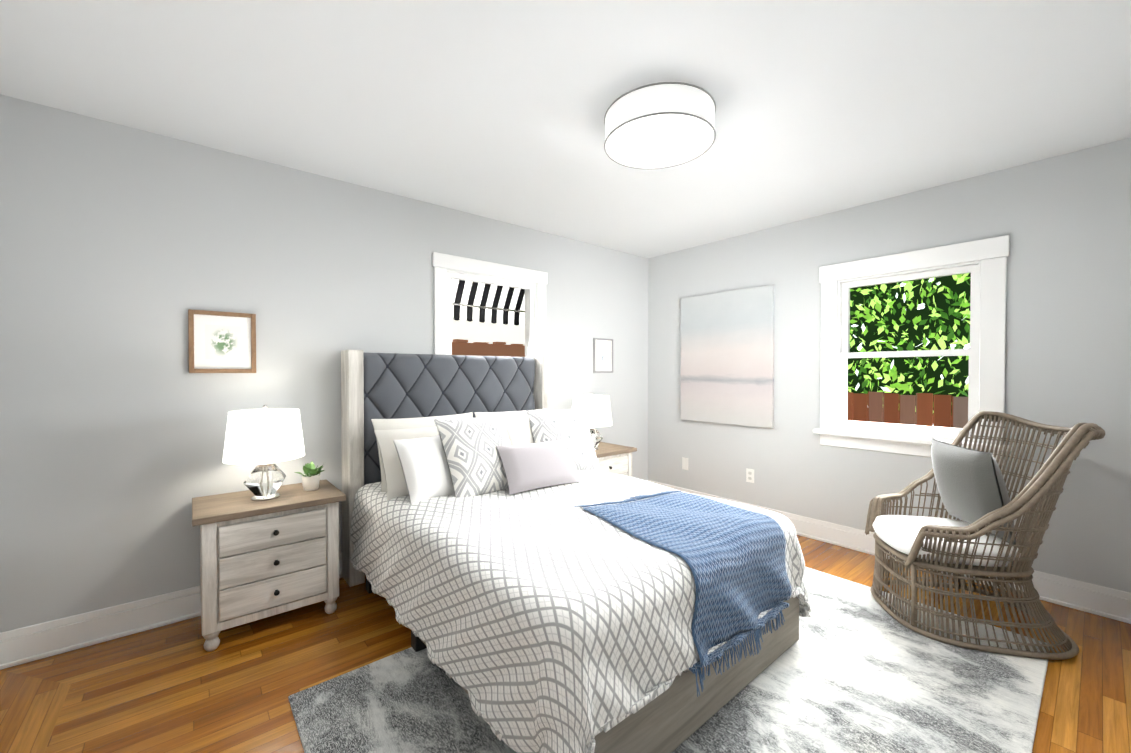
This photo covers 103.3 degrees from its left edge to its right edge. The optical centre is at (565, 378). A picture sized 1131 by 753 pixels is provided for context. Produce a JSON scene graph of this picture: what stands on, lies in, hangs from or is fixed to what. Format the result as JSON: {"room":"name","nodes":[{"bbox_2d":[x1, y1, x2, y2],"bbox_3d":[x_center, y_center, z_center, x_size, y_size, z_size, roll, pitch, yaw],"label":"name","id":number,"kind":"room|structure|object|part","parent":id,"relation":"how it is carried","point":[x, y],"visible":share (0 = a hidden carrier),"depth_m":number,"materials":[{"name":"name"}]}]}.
{"room":"bedroom","nodes":[
{"label":"bedroom","id":0,"kind":"room"},
{"bbox_2d":[0,94,647,632],"bbox_3d":[-0.835,-0.002,3.315,4.580,2.440,0.150,-1,1,-40],"label":"wall","id":1,"kind":"structure","parent":0,"point":[123,249],"depth_m":2.26,"materials":[{"name":"grey paint"}]},
{"bbox_2d":[0,558,341,669],"bbox_3d":[-0.777,1.161,3.261,4.280,0.115,0.028,-1,1,-40],"label":"baseboard","id":2,"kind":"structure","parent":1,"relation":"attached to","point":[30,645],"depth_m":2.08,"materials":[{"name":"white wood"}]},
{"bbox_2d":[0,480,647,640],"bbox_3d":[-0.783,1.086,3.267,4.280,0.035,0.009,-1,1,-40],"label":"cap","id":3,"kind":"object","parent":2,"relation":"on","point":[22,631],"visible":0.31,"depth_m":2.09,"materials":[{"name":"white wood"}]},
{"bbox_2d":[188,309,255,372],"bbox_3d":[-1.818,-0.191,2.377,0.285,0.325,0.020,-1,1,-40],"label":"picture","id":4,"kind":"object","parent":1,"relation":"attached to","point":[221,342],"visible":0.9,"depth_m":2.37,"materials":[{"name":"white paper"}]},
{"bbox_3d":[-1.919,-0.190,2.292,0.022,0.325,0.020,-1,1,-40],"label":"frame","id":5,"kind":"part","parent":4,"relation":"part of","materials":[{"name":"brown wood"}]},
{"bbox_3d":[-1.818,-0.342,2.375,0.241,0.022,0.020,-1,1,-40],"label":"frame","id":6,"kind":"part","parent":4,"relation":"part of","materials":[{"name":"brown wood"}]},
{"bbox_3d":[-1.818,-0.039,2.378,0.241,0.022,0.020,-1,1,-40],"label":"frame","id":7,"kind":"part","parent":4,"relation":"part of","materials":[{"name":"brown wood"}]},
{"bbox_2d":[205,324,240,359],"bbox_3d":[-1.819,-0.191,2.378,0.151,0.181,0.002,-1,1,-40],"label":"print","id":8,"kind":"object","parent":4,"relation":"attached to","point":[222,341],"depth_m":2.38},
{"bbox_3d":[-1.717,-0.192,2.461,0.022,0.325,0.020,-1,1,-40],"label":"frame","id":9,"kind":"part","parent":4,"relation":"part of","materials":[{"name":"brown wood"}]},
{"bbox_2d":[451,279,524,325],"bbox_3d":[-0.766,-0.814,3.676,1.720,0.665,0.293,-1,1,-40],"label":"awning","id":10,"kind":"object","parent":1,"relation":"attached to","point":[483,303],"depth_m":3.89,"materials":[{"name":"white fabric"}]},
{"bbox_2d":[432,252,547,356],"bbox_3d":[-0.588,-0.364,3.500,1.004,1.040,0.176,-1,1,-40],"label":"window","id":11,"kind":"structure","parent":1,"relation":"in","point":[456,263],"depth_m":3.38,"materials":[{"name":"white wood"}]},
{"bbox_3d":[-0.852,-0.356,3.241,0.040,0.826,0.035,-1,1,-40],"label":"back window sash","id":12,"kind":"part","parent":11,"relation":"part of","materials":[{"name":"white wood"}]},
{"bbox_3d":[-0.570,-0.752,3.472,0.696,0.040,0.035,-1,1,-40],"label":"back window sash top rail","id":13,"kind":"part","parent":11,"relation":"part of","materials":[{"name":"white wood"}]},
{"bbox_3d":[-0.597,-0.778,3.505,0.776,0.012,0.150,-1,1,-40],"label":"back window jamb","id":14,"kind":"part","parent":11,"relation":"part of","materials":[{"name":"white wood"}]},
{"bbox_3d":[-0.287,-0.362,3.713,0.040,0.826,0.035,-1,1,-40],"label":"back window sash","id":15,"kind":"part","parent":11,"relation":"part of","materials":[{"name":"white wood"}]},
{"bbox_2d":[593,338,612,372],"bbox_3d":[0.356,-0.213,4.196,0.250,0.320,0.020,-1,1,-40],"label":"picture","id":16,"kind":"object","parent":1,"relation":"attached to","point":[602,355],"visible":0.98,"depth_m":4.19,"materials":[{"name":"grey paper"}]},
{"bbox_3d":[0.266,-0.212,4.120,0.015,0.320,0.020,-1,1,-40],"label":"frame","id":17,"kind":"part","parent":16,"relation":"part of","materials":[{"name":"grey wood"}]},
{"bbox_2d":[598,345,607,365],"bbox_3d":[0.356,-0.213,4.197,0.130,0.190,0.002,-1,1,-40],"label":"print","id":18,"kind":"object","parent":16,"relation":"attached to","point":[602,349],"depth_m":4.19},
{"bbox_3d":[0.356,-0.060,4.197,0.220,0.015,0.020,-1,1,-40],"label":"frame","id":19,"kind":"part","parent":16,"relation":"part of","materials":[{"name":"grey wood"}]},
{"bbox_3d":[0.447,-0.213,4.271,0.015,0.320,0.020,-1,1,-40],"label":"frame","id":20,"kind":"part","parent":16,"relation":"part of","materials":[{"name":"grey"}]},
{"bbox_2d":[0,535,1130,752],"bbox_3d":[0.256,1.284,2.027,4.580,0.100,3.550,-1,1,-40],"label":"floor","id":21,"kind":"structure","parent":0,"point":[176,687],"depth_m":1.83,"materials":[{"name":"brown wood"}]},
{"bbox_2d":[192,480,345,651],"bbox_3d":[-1.527,0.920,2.315,0.620,0.620,0.452,-1,1,-40],"label":"nightstand","id":22,"kind":"object","parent":21,"relation":"on","point":[259,560],"visible":0.94,"depth_m":2.15,"materials":[{"name":"grey wood"}]},
{"bbox_2d":[222,405,304,500],"bbox_3d":[-1.534,0.373,2.285,0.350,0.476,0.350,-1,1,-40],"label":"lamp","id":23,"kind":"object","parent":22,"relation":"on","point":[264,439],"visible":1,"depth_m":2.18,"materials":[{"name":"white fabric"}]},
{"bbox_3d":[-1.534,0.286,2.284,0.350,0.240,0.350,-1,1,-40],"label":"lamp shade","id":24,"kind":"part","parent":23,"relation":"part of","materials":[{"name":"white fabric"}]},
{"bbox_2d":[294,461,323,490],"bbox_3d":[-1.394,0.534,2.440,0.151,0.150,0.203,-1,1,-40],"label":"plant","id":25,"kind":"object","parent":22,"relation":"on","point":[310,476],"visible":1,"depth_m":2.42,"materials":[{"name":"green plant"}]},
{"bbox_3d":[-1.392,0.568,2.445,0.092,0.082,0.092,-1,1,-40],"label":"pot","id":26,"kind":"part","parent":25,"relation":"part of","materials":[{"name":"white ceramic"}]},
{"bbox_2d":[341,350,810,752],"bbox_3d":[-0.099,0.532,2.396,1.561,1.395,2.174,-1,1,-40],"label":"bed","id":27,"kind":"object","parent":21,"relation":"on","point":[538,580],"visible":1,"depth_m":1.79,"materials":[{"name":"fabric"}]},
{"bbox_2d":[374,426,438,499],"bbox_3d":[-0.768,0.462,2.587,0.600,0.400,0.167,-1,-25,-44],"label":"pillow","id":28,"kind":"object","parent":27,"relation":"on","point":[396,486],"depth_m":2.40,"materials":[{"name":"white fabric"}]},
{"bbox_2d":[371,412,472,491],"bbox_3d":[-0.825,0.440,2.748,0.660,0.440,0.177,-1,-19,-42],"label":"pillow","id":29,"kind":"object","parent":27,"relation":"on","point":[402,423],"depth_m":2.64,"materials":[{"name":"white fabric"}]},
{"bbox_3d":[-0.746,0.522,3.161,1.500,1.395,0.170,-1,1,-40],"label":"headboard frame","id":30,"kind":"part","parent":27,"relation":"part of","materials":[{"name":"grey fabric"}]},
{"bbox_3d":[-0.748,0.328,3.161,1.326,0.985,0.065,-1,1,-40],"label":"headboard panel","id":31,"kind":"part","parent":27,"relation":"part of","materials":[{"name":"fabric"}]},
{"bbox_2d":[474,408,552,419],"bbox_3d":[-0.311,0.435,3.178,0.660,0.440,0.177,-1,-19,-38],"label":"pillow","id":32,"kind":"object","parent":27,"relation":"on","point":[511,415],"depth_m":3.13,"materials":[{"name":"white fabric"}]},
{"bbox_2d":[504,419,533,444],"bbox_3d":[-0.186,0.456,3.075,0.600,0.400,0.167,-1,-25,-37],"label":"pillow","id":33,"kind":"object","parent":27,"relation":"on","point":[519,431],"depth_m":2.96,"materials":[{"name":"white fabric"}]},
{"bbox_2d":[350,470,810,752],"bbox_3d":[-0.051,0.870,2.342,1.561,0.512,1.972,-1,1,-40],"label":"quilt","id":34,"kind":"object","parent":27,"relation":"on","point":[592,611],"depth_m":1.59,"materials":[{"name":"white fabric"}]},
{"bbox_2d":[583,492,791,673],"bbox_3d":[0.509,0.782,1.977,0.804,0.362,0.722,-1,1,-40],"label":"throw","id":35,"kind":"object","parent":27,"relation":"on","point":[730,564],"depth_m":1.77,"materials":[{"name":"blue fabric"}]},
{"bbox_2d":[595,442,636,476],"bbox_3d":[0.229,0.902,3.784,0.620,0.620,0.452,-1,1,-40],"label":"nightstand","id":36,"kind":"object","parent":21,"relation":"on","point":[614,458],"visible":0.25,"depth_m":3.71,"materials":[{"name":"white wood"}]},
{"bbox_2d":[572,392,611,449],"bbox_3d":[0.215,0.355,3.748,0.350,0.476,0.350,-1,1,-40],"label":"lamp","id":37,"kind":"object","parent":36,"relation":"on","point":[598,410],"visible":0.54,"depth_m":3.62,"materials":[{"name":"white fabric"}]},
{"bbox_3d":[0.215,0.268,3.747,0.350,0.240,0.350,-1,1,-40],"label":"lamp shade","id":38,"kind":"part","parent":37,"relation":"part of","materials":[{"name":"white fabric"}]},
{"bbox_2d":[288,567,1049,752],"bbox_3d":[0.582,1.230,1.894,2.750,0.010,1.870,-1,1,-40],"label":"rug","id":39,"kind":"object","parent":21,"relation":"on","point":[856,668],"visible":0.34,"depth_m":1.70,"materials":[{"name":"grey carpet"}]},
{"bbox_2d":[865,411,1104,659],"bbox_3d":[2.063,0.703,2.287,0.797,1.029,0.722,0,1,12],"label":"chair","id":40,"kind":"object","parent":39,"relation":"on","point":[980,542],"visible":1,"depth_m":2.10,"materials":[{"name":"wicker"}]},
{"bbox_2d":[872,515,1020,566],"bbox_3d":[1.940,0.823,2.314,0.544,0.108,0.508,0,1,12],"label":"cushion","id":41,"kind":"object","parent":40,"relation":"on","point":[897,534],"depth_m":2.14,"materials":[{"name":"white fabric"}]},
{"bbox_2d":[930,438,1015,544],"bbox_3d":[2.062,0.555,2.285,0.167,0.440,0.470,-13,-2,12],"label":"pillow","id":42,"kind":"object","parent":40,"relation":"on","point":[971,485],"depth_m":2.19,"materials":[{"name":"grey fabric"}]},
{"bbox_2d":[796,532,874,554],"bbox_3d":[1.967,1.207,3.282,0.012,0.022,0.518,-1,1,-40],"label":"molding","id":43,"kind":"structure","parent":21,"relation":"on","point":[797,533],"depth_m":3.26,"materials":[{"name":"white wood"}]},
{"bbox_2d":[1039,596,1130,623],"bbox_3d":[2.735,1.218,2.364,0.012,0.022,0.313,-1,1,-40],"label":"molding","id":44,"kind":"structure","parent":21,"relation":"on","point":[1103,614],"depth_m":2.35,"materials":[{"name":"white wood"}]},
{"bbox_2d":[0,0,1130,257],"bbox_3d":[0.256,-1.256,1.996,4.580,0.100,3.550,-1,1,-40],"label":"ceiling","id":45,"kind":"structure","parent":0,"point":[492,108],"depth_m":1.86,"materials":[{"name":"white paint"}]},
{"bbox_2d":[604,82,715,168],"bbox_3d":[0.428,-1.138,2.057,0.501,0.130,0.501,-1,1,-40],"label":"ceiling light","id":46,"kind":"object","parent":45,"relation":"attached to","point":[660,125],"visible":1,"depth_m":1.94,"materials":[{"name":"white"}]},
{"bbox_2d":[606,114,712,165],"bbox_3d":[0.428,-1.092,2.057,0.478,0.004,0.478,-1,1,-40],"label":"diffuser","id":47,"kind":"object","parent":46,"relation":"attached to","point":[634,139],"depth_m":2.04,"materials":[{"name":"white"}]},
{"bbox_2d":[648,138,1130,592],"bbox_3d":[2.003,-0.003,3.375,0.150,2.440,3.400,-1,1,-40],"label":"wall","id":48,"kind":"structure","parent":0,"point":[1063,221],"depth_m":2.70,"materials":[{"name":"grey paint"}]},
{"bbox_2d":[682,457,687,469],"bbox_3d":[1.148,0.819,4.286,0.006,0.115,0.070,-1,1,-40],"label":"electrical outlet plate","id":49,"kind":"object","parent":48,"relation":"attached to","point":[684,460],"depth_m":4.28,"materials":[{"name":"white plastic"}]},
{"bbox_2d":[681,284,774,427],"bbox_3d":[1.396,-0.180,3.947,0.036,1.160,0.880,-1,1,-40],"label":"painting","id":50,"kind":"object","parent":48,"relation":"attached to","point":[727,357],"visible":0.98,"depth_m":3.88},
{"bbox_2d":[746,468,753,482],"bbox_3d":[1.564,0.825,3.786,0.010,0.115,0.070,-1,1,-40],"label":"electrical outlet plate","id":51,"kind":"object","parent":48,"relation":"attached to","point":[750,475],"depth_m":3.78,"materials":[{"name":"white plastic"}]},
{"bbox_2d":[820,434,1003,464],"bbox_3d":[2.232,0.460,2.978,0.016,0.085,0.990,-1,1,-40],"label":"trim","id":52,"kind":"structure","parent":48,"relation":"attached to","point":[924,450],"depth_m":3.06,"materials":[{"name":"white wood"}]},
{"bbox_2d":[813,428,1011,451],"bbox_3d":[2.209,0.400,2.959,0.075,0.035,1.050,-1,1,-40],"label":"window sill","id":53,"kind":"structure","parent":48,"relation":"attached to","point":[904,439],"depth_m":2.97,"materials":[{"name":"white wood"}]},
{"bbox_2d":[819,235,1009,444],"bbox_3d":[2.285,-0.223,3.015,0.176,1.210,1.014,-1,1,-40],"label":"window","id":54,"kind":"structure","parent":48,"relation":"in","point":[992,348],"depth_m":2.86,"materials":[{"name":"white wood"}]},
{"bbox_3d":[2.033,0.090,3.268,0.033,0.553,0.040,-1,1,-40],"label":"lower sash of the right window","id":55,"kind":"part","parent":54,"relation":"part of","materials":[{"name":"white wood"}]},
{"bbox_3d":[2.061,-0.423,3.285,0.033,0.553,0.040,-1,1,-40],"label":"right window upper sash","id":56,"kind":"part","parent":54,"relation":"part of","materials":[{"name":"white wood"}]},
{"bbox_3d":[2.260,0.340,3.000,0.033,0.060,0.666,-1,1,-40],"label":"lower sash of the right window","id":57,"kind":"part","parent":54,"relation":"part of","materials":[{"name":"white wood"}]},
{"bbox_3d":[2.260,-0.163,2.994,0.033,0.040,0.666,-1,1,-40],"label":"right window lower sash top","id":58,"kind":"part","parent":54,"relation":"part of","materials":[{"name":"white wood"}]},
{"bbox_3d":[2.295,-0.702,3.017,0.150,0.012,0.746,-1,1,-40],"label":"right window top jamb","id":59,"kind":"part","parent":54,"relation":"part of","materials":[{"name":"white wood"}]},
{"bbox_3d":[2.287,-0.676,3.011,0.033,0.040,0.666,-1,1,-40],"label":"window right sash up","id":60,"kind":"part","parent":54,"relation":"part of","materials":[{"name":"white wood"}]},
{"bbox_3d":[2.228,-0.768,2.960,0.026,0.120,1.014,-1,1,-40],"label":"right window top trim","id":61,"kind":"part","parent":54,"relation":"part of","materials":[{"name":"white wood"}]},
{"bbox_3d":[2.486,0.097,2.726,0.033,0.553,0.040,-1,1,-40],"label":"lower sash of the right window","id":62,"kind":"part","parent":54,"relation":"part of","materials":[{"name":"white wood"}]},
{"bbox_3d":[2.514,-0.416,2.743,0.033,0.553,0.040,-1,1,-40],"label":"right window upper sash","id":63,"kind":"part","parent":54,"relation":"part of","materials":[{"name":"white wood"}]},
{"bbox_2d":[785,516,1130,618],"bbox_3d":[1.897,1.160,3.387,0.016,0.115,3.234,-1,1,-40],"label":"baseboard","id":64,"kind":"structure","parent":48,"relation":"attached to","point":[1098,601],"depth_m":2.45,"materials":[{"name":"white wood"}]},
{"bbox_2d":[648,480,1130,599],"bbox_3d":[1.897,1.085,3.391,0.009,0.035,3.241,-1,1,-40],"label":"cap","id":65,"kind":"object","parent":64,"relation":"on","point":[1089,586],"visible":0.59,"depth_m":3.15,"materials":[{"name":"white wood"}]},
{"label":"outside","id":66,"kind":"structure","parent":0,"visible":0},
{"bbox_2d":[452,316,524,344],"bbox_3d":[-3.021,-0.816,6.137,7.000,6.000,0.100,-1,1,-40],"label":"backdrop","id":67,"kind":"structure","parent":66,"point":[476,330],"depth_m":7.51,"materials":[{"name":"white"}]},
{"bbox_2d":[452,339,524,356],"bbox_3d":[-2.232,0.846,5.214,5.000,2.698,0.160,-1,1,-40],"label":"fence","id":68,"kind":"object","parent":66,"point":[461,347],"depth_m":6.13,"materials":[{"name":"brown wood"}]},
{"bbox_2d":[847,392,967,428],"bbox_3d":[3.978,1.182,4.083,0.070,2.054,7.130,-1,1,-40],"label":"fence","id":69,"kind":"object","parent":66,"point":[882,407],"depth_m":4.57,"materials":[{"name":"brown wood"}]},
{"bbox_2d":[848,273,970,427],"bbox_3d":[4.878,-0.895,4.400,1.010,6.200,8.500,-1,1,-40],"label":"hedge","id":70,"kind":"object","parent":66,"point":[926,314],"depth_m":5.49,"materials":[{"name":"green plant"}]}
]}

